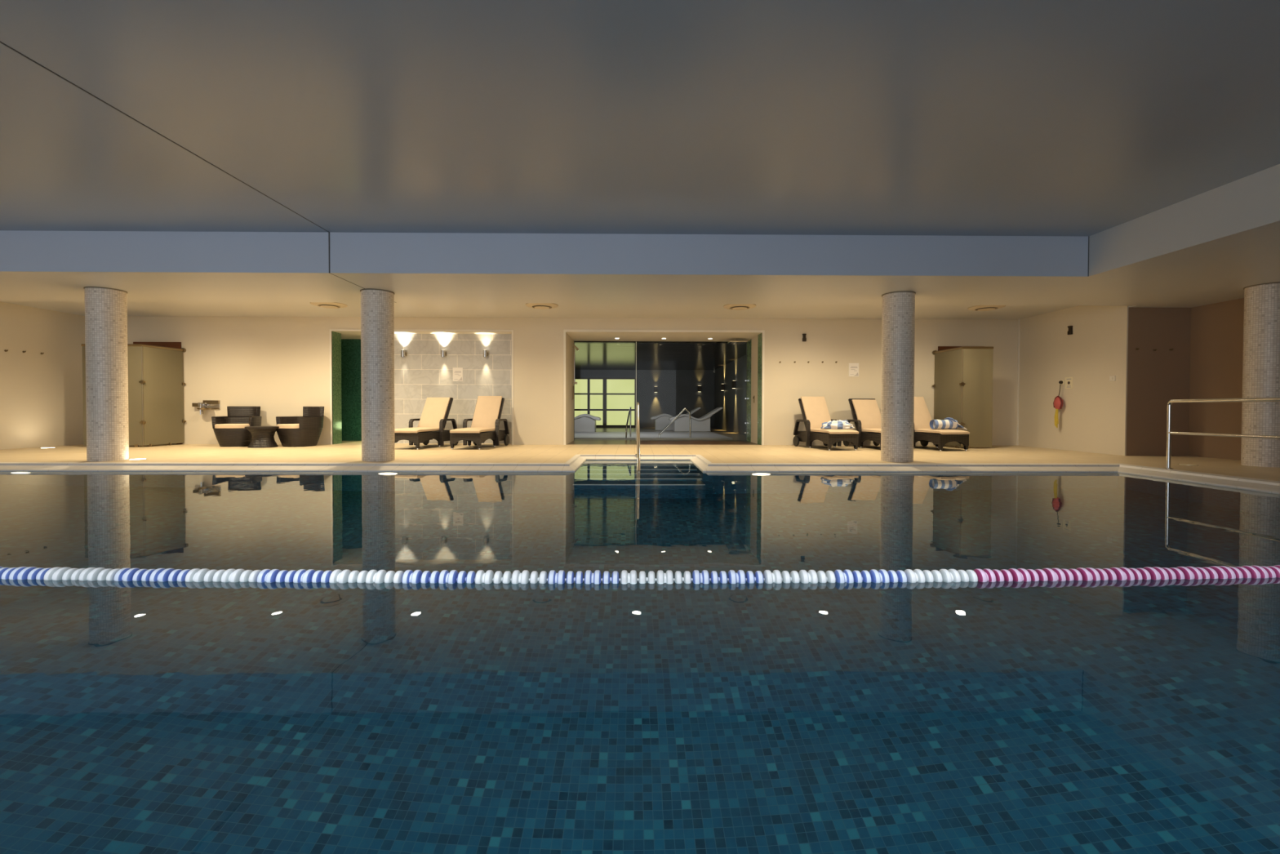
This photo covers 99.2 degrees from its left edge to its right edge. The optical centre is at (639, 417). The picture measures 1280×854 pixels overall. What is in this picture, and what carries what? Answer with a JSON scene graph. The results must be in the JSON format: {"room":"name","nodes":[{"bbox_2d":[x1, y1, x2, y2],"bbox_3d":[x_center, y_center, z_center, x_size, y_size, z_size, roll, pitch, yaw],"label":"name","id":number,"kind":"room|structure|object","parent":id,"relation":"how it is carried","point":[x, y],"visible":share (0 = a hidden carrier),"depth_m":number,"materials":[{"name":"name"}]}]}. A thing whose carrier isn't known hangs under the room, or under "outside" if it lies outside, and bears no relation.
{"room":"indoor swimming pool","nodes":[
{"label":"indoor swimming pool","id":0,"kind":"room"},
{"bbox_2d":[0,301,84,449],"bbox_3d":[-10.899,-0.711,3.012,0.300,3.300,15.260,0,1,-1],"label":"wall","id":1,"kind":"structure","parent":0,"point":[42,401],"depth_m":9.81,"materials":[{"name":"beige paint"}]},
{"bbox_2d":[332,331,342,444],"bbox_3d":[-6.147,-0.586,10.872,0.200,2.224,0.320,0,1,-1],"label":"wall","id":2,"kind":"structure","parent":0,"point":[336,337],"depth_m":10.86,"materials":[{"name":"green paint"}]},
{"bbox_2d":[341,338,361,440],"bbox_3d":[-6.088,-0.646,11.532,2.650,2.324,1.000,0,1,-1],"label":"wall","id":3,"kind":"structure","parent":0,"point":[351,388],"depth_m":11.93,"materials":[{"name":"green tile"}]},
{"bbox_2d":[334,331,511,338],"bbox_3d":[-4.919,-1.754,11.366,4.980,0.100,1.320,0,1,-1],"label":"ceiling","id":4,"kind":"structure","parent":0,"point":[344,335],"depth_m":10.90,"materials":[{"name":"white paint"}]},
{"bbox_2d":[338,440,511,444],"bbox_3d":[-4.924,0.620,11.393,4.980,0.200,1.340,0,1,-1],"label":"niche","id":5,"kind":"object","parent":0,"point":[343,442],"visible":0.07,"depth_m":10.99,"materials":[{"name":"tile"}]},
{"bbox_2d":[394,333,511,443],"bbox_3d":[-3.744,-0.635,11.155,2.630,2.324,0.200,0,1,-1],"label":"wall","id":6,"kind":"structure","parent":0,"point":[423,374],"depth_m":11.05,"materials":[{"name":"tile"}]},
{"bbox_2d":[400,350,406,357],"bbox_3d":[-4.764,-1.288,10.977,0.085,0.141,0.115,0,1,-1],"label":"wall lamp","id":7,"kind":"object","parent":6,"relation":"attached to","point":[403,353],"visible":1,"depth_m":10.93,"materials":[{"name":"metal"}]},
{"bbox_2d":[440,350,446,357],"bbox_3d":[-3.961,-1.288,10.985,0.085,0.141,0.115,0,1,-1],"label":"wall lamp","id":8,"kind":"object","parent":6,"relation":"attached to","point":[443,353],"visible":1,"depth_m":10.94,"materials":[{"name":"metal"}]},
{"bbox_2d":[453,367,462,381],"bbox_3d":[-3.697,-0.875,11.050,0.200,0.275,0.009,0,1,-1],"label":"paper notice","id":9,"kind":"object","parent":6,"relation":"attached to","point":[457,371],"visible":1,"depth_m":11.05,"materials":[{"name":"white paper"}]},
{"bbox_2d":[483,350,488,357],"bbox_3d":[-3.119,-1.289,10.993,0.085,0.141,0.115,0,1,-1],"label":"wall lamp","id":10,"kind":"object","parent":6,"relation":"attached to","point":[485,352],"visible":1,"depth_m":10.94,"materials":[{"name":"metal"}]},
{"bbox_2d":[0,301,1078,319],"bbox_3d":[-1.514,-2.092,9.459,18.590,0.300,2.510,0,1,-1],"label":"ceiling","id":11,"kind":"structure","parent":0,"point":[134,308],"depth_m":9.95,"materials":[{"name":"paint"}]},
{"bbox_2d":[310,302,347,308],"bbox_3d":[-5.349,-1.922,9.369,0.560,0.055,0.560,0,1,-1],"label":"ceiling vent","id":12,"kind":"object","parent":11,"relation":"attached to","point":[324,304],"visible":0.95,"depth_m":9.29,"materials":[{"name":"paint"}]},
{"bbox_2d":[320,305,337,308],"bbox_3d":[-5.349,-1.902,9.369,0.260,0.015,0.260,0,1,-1],"label":"diffuser","id":13,"kind":"object","parent":12,"relation":"attached to","point":[323,306],"depth_m":9.36,"materials":[{"name":"paint"}]},
{"bbox_2d":[525,302,558,309],"bbox_3d":[-1.693,-1.914,9.405,0.560,0.055,0.560,0,1,-1],"label":"ceiling vent","id":14,"kind":"object","parent":11,"relation":"attached to","point":[535,305],"visible":0.96,"depth_m":9.31,"materials":[{"name":"paint"}]},
{"bbox_2d":[534,306,549,309],"bbox_3d":[-1.693,-1.894,9.405,0.260,0.015,0.260,0,1,-1],"label":"diffuser","id":15,"kind":"object","parent":14,"relation":"attached to","point":[535,307],"depth_m":9.37,"materials":[{"name":"paint"}]},
{"bbox_2d":[723,303,755,310],"bbox_3d":[1.727,-1.907,9.439,0.560,0.055,0.560,0,1,-1],"label":"ceiling vent","id":16,"kind":"object","parent":11,"relation":"attached to","point":[730,306],"visible":0.93,"depth_m":9.36,"materials":[{"name":"paint"}]},
{"bbox_2d":[732,306,746,310],"bbox_3d":[1.727,-1.887,9.439,0.260,0.015,0.260,0,1,-1],"label":"diffuser","id":17,"kind":"object","parent":16,"relation":"attached to","point":[733,308],"depth_m":9.42,"materials":[{"name":"paint"}]},
{"bbox_2d":[967,305,1005,311],"bbox_3d":[6.030,-1.898,9.481,0.560,0.055,0.560,0,1,-1],"label":"ceiling vent","id":18,"kind":"object","parent":11,"relation":"attached to","point":[977,308],"visible":0.94,"depth_m":9.41,"materials":[{"name":"paint"}]},
{"bbox_2d":[977,307,995,311],"bbox_3d":[6.030,-1.878,9.482,0.260,0.015,0.260,0,1,-1],"label":"diffuser","id":19,"kind":"object","parent":18,"relation":"attached to","point":[980,308],"depth_m":9.46,"materials":[{"name":"paint"}]},
{"bbox_2d":[565,332,573,444],"bbox_3d":[-1.568,-0.586,11.467,0.200,2.224,1.420,0,1,-1],"label":"wall","id":20,"kind":"structure","parent":0,"point":[569,341],"depth_m":11.32,"materials":[{"name":"beige paint"}]},
{"bbox_2d":[571,344,578,399],"bbox_3d":[-1.397,-0.983,11.793,0.159,1.190,0.120,0,1,-1],"label":"shower","id":21,"kind":"object","parent":20,"relation":"attached to","point":[575,346],"visible":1,"depth_m":11.80,"materials":[{"name":"silver metal"}]},
{"bbox_2d":[127,315,1017,445],"bbox_3d":[-1.656,-0.715,10.884,18.940,2.500,0.300,0,1,-1],"label":"wall","id":22,"kind":"structure","parent":0,"point":[280,366],"depth_m":10.73,"materials":[{"name":"beige paint"}]},
{"bbox_2d":[133,342,182,444],"bbox_3d":[-9.423,-0.476,10.646,0.908,1.997,0.030,0,1,-1],"label":"door","id":23,"kind":"structure","parent":22,"relation":"in","point":[171,344],"depth_m":10.62,"materials":[{"name":"brown wood"}]},
{"bbox_2d":[191,400,220,414],"bbox_3d":[-8.464,-0.196,10.553,0.480,0.280,0.245,0,1,-1],"label":"fountain","id":24,"kind":"object","parent":22,"relation":"attached to","point":[207,404],"visible":1,"depth_m":10.62,"materials":[{"name":"metal"}]},
{"bbox_2d":[196,408,211,409],"bbox_3d":[-8.434,-0.171,10.546,0.230,0.030,0.230,0,1,-1],"label":"bowl","id":25,"kind":"object","parent":24,"relation":"on","point":[197,408],"depth_m":10.47,"materials":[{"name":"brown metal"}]},
{"bbox_2d":[202,400,219,404],"bbox_3d":[-8.374,-0.302,10.637,0.300,0.070,0.035,0,1,-1],"label":"shelf","id":26,"kind":"object","parent":24,"relation":"attached to","point":[208,402],"depth_m":10.62,"materials":[{"name":"brown metal"}]},
{"bbox_2d":[329,328,513,444],"bbox_3d":[-4.285,-0.597,10.714,3.590,2.259,0.032,0,1,-1],"label":"trim","id":27,"kind":"structure","parent":22,"relation":"attached to","point":[331,330],"depth_m":10.69,"materials":[{"name":"white paint"}]},
{"bbox_2d":[563,329,764,444],"bbox_3d":[0.476,-0.593,10.761,3.964,2.269,0.032,0,1,-1],"label":"trim","id":28,"kind":"structure","parent":22,"relation":"attached to","point":[564,331],"depth_m":10.73,"materials":[{"name":"white paint"}]},
{"bbox_2d":[802,333,806,341],"bbox_3d":[3.242,-1.579,10.746,0.066,0.150,0.045,0,1,-1],"label":"wall light","id":29,"kind":"object","parent":22,"relation":"attached to","point":[804,339],"visible":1,"depth_m":10.73,"materials":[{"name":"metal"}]},
{"bbox_2d":[848,363,858,376],"bbox_3d":[4.235,-0.946,10.787,0.200,0.265,0.009,0,1,-1],"label":"paper notice","id":30,"kind":"object","parent":22,"relation":"attached to","point":[853,367],"visible":1,"depth_m":10.79,"materials":[{"name":"white paper"}]},
{"bbox_2d":[937,346,961,351],"bbox_3d":[6.361,-0.428,10.803,0.913,1.965,0.030,0,1,-1],"label":"door","id":31,"kind":"structure","parent":22,"relation":"in","point":[940,348],"depth_m":10.77,"materials":[{"name":"brown wood"}]},
{"bbox_2d":[0,0,1279,235],"bbox_3d":[-2.665,-2.186,0.919,16.120,0.200,10.960,0,1,-1],"label":"ceiling","id":32,"kind":"structure","parent":0,"point":[944,117],"depth_m":3.75,"materials":[{"name":"white paint"}]},
{"bbox_2d":[0,164,1279,307],"bbox_3d":[-0.966,-1.961,2.000,19.540,0.675,13.080,0,1,-1],"label":"ceiling","id":33,"kind":"structure","parent":0,"point":[1204,248],"depth_m":6.45,"materials":[{"name":"paint"}]},
{"bbox_2d":[0,41,395,302],"bbox_3d":[-3.600,-1.863,1.810,0.014,0.477,12.750,0,1,-1],"label":"trim","id":34,"kind":"structure","parent":33,"relation":"attached to","point":[0,42],"depth_m":4.13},
{"bbox_2d":[1088,235,1088,276],"bbox_3d":[5.336,-1.918,6.479,0.007,0.475,0.007,0,1,-1],"label":"trim","id":35,"kind":"structure","parent":33,"relation":"attached to","point":[1088,236],"depth_m":6.48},
{"bbox_2d":[0,427,1279,480],"bbox_3d":[-1.131,0.731,8.052,19.340,0.300,25.100,0,1,-1],"label":"floor","id":36,"kind":"structure","parent":0,"point":[331,453],"depth_m":8.52,"materials":[{"name":"tile"}]},
{"bbox_2d":[83,286,128,461],"bbox_3d":[-7.210,-0.572,7.371,0.426,2.300,0.426,0,1,-1],"label":"column","id":37,"kind":"structure","parent":36,"relation":"on","point":[105,308],"depth_m":7.22,"materials":[{"name":"grey tile"}]},
{"bbox_2d":[80,343,186,447],"bbox_3d":[-9.457,-0.412,10.236,1.188,1.882,0.851,0,1,-1],"label":"door","id":38,"kind":"structure","parent":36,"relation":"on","point":[156,384],"depth_m":10.03,"materials":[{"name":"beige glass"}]},
{"bbox_2d":[211,406,262,446],"bbox_3d":[-7.565,0.160,10.244,0.698,0.745,0.686,0,1,-16],"label":"wicker armchair","id":39,"kind":"object","parent":36,"relation":"on","point":[229,430],"visible":0.81,"depth_m":10.07,"materials":[{"name":"brown wicker"}]},
{"bbox_2d":[214,423,249,428],"bbox_3d":[-7.553,0.158,10.201,0.596,0.080,0.596,0,1,-16],"label":"cushion","id":40,"kind":"object","parent":39,"relation":"on","point":[216,425],"depth_m":9.94,"materials":[{"name":"beige fabric"}]},
{"bbox_2d":[244,426,279,448],"bbox_3d":[-6.878,0.350,9.939,0.544,0.378,0.544,0,1,-1],"label":"side table","id":41,"kind":"object","parent":36,"relation":"on","point":[263,437],"visible":0.91,"depth_m":9.79,"materials":[{"name":"wicker"}]},
{"bbox_2d":[275,406,324,446],"bbox_3d":[-6.397,0.163,10.255,0.698,0.745,0.686,0,1,21],"label":"wicker armchair","id":42,"kind":"object","parent":36,"relation":"on","point":[305,430],"visible":0.98,"depth_m":10.09,"materials":[{"name":"brown wicker"}]},
{"bbox_2d":[276,423,298,428],"bbox_3d":[-6.413,0.161,10.213,0.596,0.080,0.596,0,1,21],"label":"cushion","id":43,"kind":"object","parent":42,"relation":"on","point":[281,425],"depth_m":9.92,"materials":[{"name":"beige fabric"}]},
{"bbox_2d":[360,288,395,461],"bbox_3d":[-3.587,-0.565,7.457,0.426,2.300,0.426,0,1,-1],"label":"column","id":44,"kind":"structure","parent":36,"relation":"on","point":[377,305],"depth_m":7.29,"materials":[{"name":"grey tile"}]},
{"bbox_2d":[394,397,458,449],"bbox_3d":[-3.961,0.081,10.015,0.682,0.926,1.315,0,1,10],"label":"sun lounger","id":45,"kind":"object","parent":36,"relation":"on","point":[433,419],"visible":0.87,"depth_m":10.17,"materials":[{"name":"fabric"}]},
{"bbox_2d":[394,426,444,432],"bbox_3d":[-4.003,0.220,9.793,0.535,0.079,0.860,0,1,10],"label":"seat cushion","id":46,"kind":"object","parent":45,"relation":"on","point":[417,429],"depth_m":9.56,"materials":[{"name":"beige fabric"}]},
{"bbox_2d":[417,397,450,427],"bbox_3d":[-3.904,-0.091,10.324,0.475,0.591,0.357,0,1,10],"label":"cushion","id":47,"kind":"object","parent":45,"relation":"on","point":[435,409],"depth_m":10.30,"materials":[{"name":"beige fabric"}]},
{"bbox_2d":[449,395,509,449],"bbox_3d":[-2.947,0.068,10.026,0.682,0.956,1.315,0,1,6],"label":"sun lounger","id":48,"kind":"object","parent":36,"relation":"on","point":[486,420],"visible":1,"depth_m":10.19,"materials":[{"name":"fabric"}]},
{"bbox_2d":[449,426,495,432],"bbox_3d":[-2.973,0.222,9.802,0.535,0.080,0.860,0,1,6],"label":"seat cushion","id":49,"kind":"object","parent":48,"relation":"on","point":[473,429],"depth_m":9.45,"materials":[{"name":"beige fabric"}]},
{"bbox_2d":[471,395,502,427],"bbox_3d":[-2.910,-0.104,10.346,0.475,0.620,0.375,0,1,6],"label":"cushion","id":50,"kind":"object","parent":48,"relation":"on","point":[488,409],"depth_m":10.32,"materials":[{"name":"beige fabric"}]},
{"bbox_2d":[574,413,600,431],"bbox_3d":[-2.055,0.054,16.884,1.667,0.773,0.660,0,1,-1],"label":"lounger","id":51,"kind":"object","parent":36,"relation":"on","point":[584,422],"visible":0.49,"depth_m":16.62,"materials":[{"name":"white ceramic"}]},
{"bbox_2d":[574,431,732,439],"bbox_3d":[-0.894,0.466,14.476,6.100,0.030,3.450,0,1,-1],"label":"pool","id":52,"kind":"object","parent":36,"relation":"on","point":[578,435],"visible":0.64,"depth_m":13.92,"materials":[{"name":"tile"}]},
{"bbox_2d":[625,406,631,437],"bbox_3d":[-0.280,0.127,12.977,0.039,0.763,0.400,0,1,15],"label":"pool handrail","id":53,"kind":"object","parent":52,"relation":"on","point":[629,411],"visible":0.86,"depth_m":13.11,"materials":[{"name":"metal"}]},
{"bbox_2d":[658,408,691,437],"bbox_3d":[0.823,0.137,12.863,0.766,0.736,0.044,0,1,-1],"label":"pool handrail","id":54,"kind":"object","parent":52,"relation":"on","point":[684,409],"visible":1,"depth_m":12.85,"materials":[{"name":"metal"}]},
{"bbox_2d":[650,407,701,430],"bbox_3d":[1.189,0.037,18.416,1.667,0.773,0.660,0,1,-1],"label":"lounger","id":55,"kind":"object","parent":36,"relation":"on","point":[661,421],"visible":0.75,"depth_m":18.14,"materials":[{"name":"white ceramic"}]},
{"bbox_2d":[635,341,746,440],"bbox_3d":[0.456,-0.593,12.197,3.862,2.224,0.040,0,1,-1],"label":"glass wall","id":56,"kind":"structure","parent":36,"relation":"on","point":[636,341],"depth_m":12.19,"materials":[{"name":"glass"}]},
{"bbox_2d":[668,407,723,431],"bbox_3d":[1.756,0.055,17.321,1.667,0.773,0.660,0,1,-1],"label":"lounger","id":57,"kind":"object","parent":36,"relation":"on","point":[681,424],"visible":0.9,"depth_m":17.05,"materials":[{"name":"white ceramic"}]},
{"bbox_2d":[792,396,858,450],"bbox_3d":[3.399,0.083,9.988,0.682,0.956,1.315,0,1,-10],"label":"sun lounger","id":58,"kind":"object","parent":36,"relation":"on","point":[814,410],"visible":0.94,"depth_m":10.15,"materials":[{"name":"fabric"}]},
{"bbox_2d":[800,396,831,428],"bbox_3d":[3.345,-0.090,10.307,0.475,0.620,0.375,0,1,-10],"label":"cushion","id":59,"kind":"object","parent":58,"relation":"on","point":[814,409],"depth_m":10.29,"materials":[{"name":"beige fabric"}]},
{"bbox_2d":[810,427,858,433],"bbox_3d":[3.436,0.237,9.766,0.535,0.079,0.860,0,1,-10],"label":"seat cushion","id":60,"kind":"object","parent":58,"relation":"on","point":[818,430],"depth_m":9.42,"materials":[{"name":"beige fabric"}]},
{"bbox_2d":[820,419,854,428],"bbox_3d":[3.512,0.118,9.660,0.595,0.156,0.400,0,1,-1],"label":"towel","id":61,"kind":"object","parent":58,"relation":"on","point":[839,424],"visible":1,"depth_m":9.55,"materials":[{"name":"fabric"}]},
{"bbox_2d":[843,398,880,448],"bbox_3d":[4.362,0.102,10.038,0.682,0.920,1.315,0,1,-7],"label":"sun lounger","id":62,"kind":"object","parent":36,"relation":"on","point":[866,414],"visible":0.62,"depth_m":10.26,"materials":[{"name":"fabric"}]},
{"bbox_2d":[851,399,880,428],"bbox_3d":[4.327,-0.061,10.343,0.475,0.568,0.342,0,1,-7],"label":"cushion","id":63,"kind":"object","parent":62,"relation":"on","point":[867,411],"depth_m":10.31,"materials":[{"name":"beige fabric"}]},
{"bbox_2d":[861,427,880,433],"bbox_3d":[4.388,0.239,9.815,0.535,0.079,0.860,0,1,-7],"label":"seat cushion","id":64,"kind":"object","parent":62,"relation":"on","point":[870,430],"depth_m":9.83,"materials":[{"name":"beige fabric"}]},
{"bbox_2d":[880,290,915,462],"bbox_3d":[3.561,-0.550,7.528,0.426,2.300,0.426,0,1,-1],"label":"column","id":65,"kind":"structure","parent":36,"relation":"on","point":[898,315],"depth_m":7.36,"materials":[{"name":"grey tile"}]},
{"bbox_2d":[913,396,969,451],"bbox_3d":[5.273,0.088,9.927,0.682,0.956,1.315,0,1,-10],"label":"sun lounger","id":66,"kind":"object","parent":36,"relation":"on","point":[923,433],"visible":0.65,"depth_m":9.69,"materials":[{"name":"fabric"}]},
{"bbox_2d":[913,396,931,428],"bbox_3d":[5.220,-0.085,10.245,0.475,0.620,0.374,0,1,-10],"label":"cushion","id":67,"kind":"object","parent":66,"relation":"on","point":[922,418],"depth_m":10.20,"materials":[{"name":"beige fabric"}]},
{"bbox_2d":[914,428,969,434],"bbox_3d":[5.311,0.242,9.705,0.535,0.078,0.860,0,1,-10],"label":"seat cushion","id":68,"kind":"object","parent":66,"relation":"on","point":[918,431],"depth_m":9.40,"materials":[{"name":"beige fabric"}]},
{"bbox_2d":[929,417,967,430],"bbox_3d":[5.402,0.105,9.567,0.540,0.220,0.261,0,1,-1],"label":"towel","id":69,"kind":"object","parent":66,"relation":"on","point":[949,423],"visible":1,"depth_m":9.48,"materials":[{"name":"blue fabric"}]},
{"bbox_2d":[932,346,993,448],"bbox_3d":[6.104,-0.380,10.364,0.644,1.882,0.901,0,1,-1],"label":"door","id":70,"kind":"structure","parent":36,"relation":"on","point":[963,375],"depth_m":9.94,"materials":[{"name":"wood"}]},
{"bbox_2d":[1177,463,1198,465],"bbox_3d":[7.123,0.612,7.081,0.200,0.004,0.200,0,1,-1],"label":"floor light","id":71,"kind":"object","parent":36,"relation":"on","point":[1177,464],"visible":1,"depth_m":7.04,"materials":[{"name":"metal"}]},
{"bbox_2d":[1240,281,1279,467],"bbox_3d":[7.996,-0.532,6.952,0.426,2.300,0.426,0,1,-1],"label":"column","id":72,"kind":"structure","parent":36,"relation":"on","point":[1261,321],"depth_m":6.85,"materials":[{"name":"grey tile"}]},
{"bbox_2d":[574,369,714,427],"bbox_3d":[-0.793,-0.714,20.684,7.620,2.194,0.200,0,1,-1],"label":"wall","id":73,"kind":"structure","parent":0,"point":[677,388],"depth_m":20.60,"materials":[{"name":"stone"}]},
{"bbox_2d":[574,377,637,427],"bbox_3d":[-2.153,-0.562,20.531,4.098,1.890,0.085,0,1,-1],"label":"window","id":74,"kind":"structure","parent":73,"relation":"in","point":[610,399],"depth_m":20.56,"materials":[{"name":"glass"}]},
{"bbox_2d":[653,386,657,392],"bbox_3d":[0.598,-1.064,20.533,0.140,0.226,0.120,0,1,-1],"label":"wall lamp","id":75,"kind":"object","parent":73,"relation":"attached to","point":[655,388],"visible":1,"depth_m":20.47,"materials":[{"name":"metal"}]},
{"bbox_2d":[697,385,701,391],"bbox_3d":[2.247,-1.085,20.549,0.140,0.226,0.120,0,1,-1],"label":"wall lamp","id":76,"kind":"object","parent":73,"relation":"attached to","point":[699,389],"visible":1,"depth_m":20.49,"materials":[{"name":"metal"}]},
{"bbox_2d":[573,342,746,440],"bbox_3d":[-0.710,-0.581,12.246,7.220,2.194,0.080,0,1,-1],"label":"wall","id":77,"kind":"structure","parent":0,"point":[574,343],"depth_m":12.25,"materials":[{"name":"stone"}]},
{"bbox_2d":[566,332,760,369],"bbox_3d":[-0.742,-1.796,15.722,7.220,0.133,9.950,0,1,-1],"label":"ceiling","id":78,"kind":"structure","parent":0,"point":[590,355],"depth_m":13.77,"materials":[{"name":"beige paint"}]},
{"bbox_2d":[726,338,747,344],"bbox_3d":[2.082,-1.647,11.697,0.380,0.105,0.380,0,1,-1],"label":"shower","id":79,"kind":"object","parent":78,"relation":"attached to","point":[736,342],"visible":1,"depth_m":11.68,"materials":[{"name":"silver metal"}]},
{"bbox_2d":[714,355,746,435],"bbox_3d":[2.959,-0.638,16.422,0.200,2.194,8.400,0,1,-1],"label":"wall","id":80,"kind":"structure","parent":0,"point":[732,417],"depth_m":16.93,"materials":[{"name":"stone"}]},
{"bbox_2d":[720,383,724,390],"bbox_3d":[2.781,-1.021,18.327,0.120,0.226,0.140,0,1,-1],"label":"wall lamp","id":81,"kind":"object","parent":80,"relation":"attached to","point":[722,385],"visible":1,"depth_m":18.26,"materials":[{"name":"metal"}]},
{"bbox_2d":[731,380,736,388],"bbox_3d":[2.801,-0.987,16.256,0.120,0.226,0.140,0,1,-1],"label":"wall lamp","id":82,"kind":"object","parent":80,"relation":"attached to","point":[733,382],"visible":1,"depth_m":16.19,"materials":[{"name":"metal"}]},
{"bbox_2d":[746,333,761,444],"bbox_3d":[2.502,-0.577,11.508,0.206,2.224,1.420,0,1,-1],"label":"wall","id":83,"kind":"structure","parent":0,"point":[754,344],"depth_m":11.43,"materials":[{"name":"paint"}]},
{"bbox_2d":[1017,305,1128,455],"bbox_3d":[7.651,-0.674,9.636,0.250,2.500,2.380,0,1,-1],"label":"wall","id":84,"kind":"structure","parent":0,"point":[1092,415],"depth_m":9.38,"materials":[{"name":"beige paint"}]},
{"bbox_2d":[1016,319,1020,445],"bbox_3d":[7.509,-0.693,10.810,0.012,2.500,0.030,0,1,-1],"label":"trim","id":85,"kind":"structure","parent":84,"relation":"attached to","point":[1018,380],"depth_m":10.80,"materials":[{"name":"white paint"}]},
{"bbox_2d":[1058,379,1065,384],"bbox_3d":[7.496,-0.627,9.692,0.060,0.090,0.090,0,1,-1],"label":"hook","id":86,"kind":"object","parent":84,"relation":"attached to","point":[1062,381],"visible":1,"depth_m":9.67,"materials":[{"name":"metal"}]},
{"bbox_2d":[1053,385,1062,427],"bbox_3d":[7.450,-0.205,9.695,0.105,0.773,0.208,0,1,-1],"label":"bag","id":87,"kind":"object","parent":86,"relation":"hanging from","point":[1058,402],"visible":1,"depth_m":9.68,"materials":[{"name":"red fabric"}]},
{"bbox_2d":[1065,377,1073,388],"bbox_3d":[7.525,-0.609,9.552,0.012,0.200,0.170,0,1,-1],"label":"notice","id":88,"kind":"object","parent":84,"relation":"attached to","point":[1068,380],"visible":1,"depth_m":9.54,"materials":[{"name":"white paper"}]},
{"bbox_2d":[1067,325,1072,334],"bbox_3d":[7.507,-1.523,9.507,0.045,0.150,0.066,0,1,-1],"label":"wall light","id":89,"kind":"object","parent":84,"relation":"attached to","point":[1070,327],"visible":1,"depth_m":9.48,"materials":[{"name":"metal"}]},
{"bbox_2d":[1109,375,1115,381],"bbox_3d":[7.527,-0.623,8.682,0.017,0.084,0.100,0,1,-1],"label":"wall switch","id":90,"kind":"object","parent":84,"relation":"attached to","point":[1112,378],"visible":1,"depth_m":8.67,"materials":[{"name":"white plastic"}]},
{"bbox_2d":[1126,306,1191,455],"bbox_3d":[8.147,-0.556,8.553,1.180,2.300,0.200,0,1,-1],"label":"wall","id":91,"kind":"structure","parent":0,"point":[1160,376],"depth_m":8.45,"materials":[{"name":"brown paint"}]},
{"bbox_2d":[1188,297,1244,460],"bbox_3d":[8.751,-0.302,2.022,0.300,2.600,12.880,0,1,-1],"label":"wall","id":92,"kind":"structure","parent":0,"point":[1216,344],"depth_m":8.07,"materials":[{"name":"brown wood"}]},
{"bbox_3d":[-1.661,2.428,3.097,15.750,0.200,7.750,0,1,-1],"label":"floor","id":93,"kind":"structure","parent":0,"visible":0},
{"bbox_3d":[-0.022,1.488,7.423,1.590,1.552,1.802,0,1,-1],"label":"steps","id":94,"kind":"structure","parent":93,"relation":"on","visible":0},
{"bbox_2d":[635,401,640,470],"bbox_3d":[-0.023,0.580,7.647,0.090,1.620,1.616,0,1,-1],"label":"handrail","id":95,"kind":"object","parent":94,"relation":"on","point":[637,454],"visible":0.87,"depth_m":7.47,"materials":[{"name":"metal"}]},
{"bbox_3d":[-1.666,1.531,3.858,15.750,1.570,9.300,0,1,-1],"label":"wall","id":96,"kind":"structure","parent":0,"visible":0},
{"bbox_2d":[0,460,1279,853],"bbox_3d":[-1.665,0.716,3.845,15.350,0.001,8.900,0,1,-1],"label":"pool water","id":97,"kind":"object","parent":96,"relation":"in","point":[1109,716],"visible":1,"depth_m":1.65,"materials":[{"name":"liquid"}]},
{"bbox_2d":[0,564,1279,582],"bbox_3d":[-1.659,0.731,2.706,15.256,0.083,0.522,0,1,1],"label":"lane rope","id":98,"kind":"object","parent":97,"relation":"on","point":[1221,571],"visible":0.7,"depth_m":2.48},
{"bbox_2d":[0,454,1279,493],"bbox_3d":[-1.663,0.717,3.731,16.150,0.142,9.470,0,1,-1],"label":"pool edge","id":99,"kind":"structure","parent":96,"relation":"on","point":[574,463],"depth_m":6.89,"materials":[{"name":"stone"}]},
{"bbox_2d":[1163,397,1279,469],"bbox_3d":[6.373,0.226,4.947,0.090,0.840,3.290,0,1,-1],"label":"railing","id":100,"kind":"object","parent":99,"relation":"on","point":[1169,432],"visible":1,"depth_m":6.13,"materials":[{"name":"metal"}]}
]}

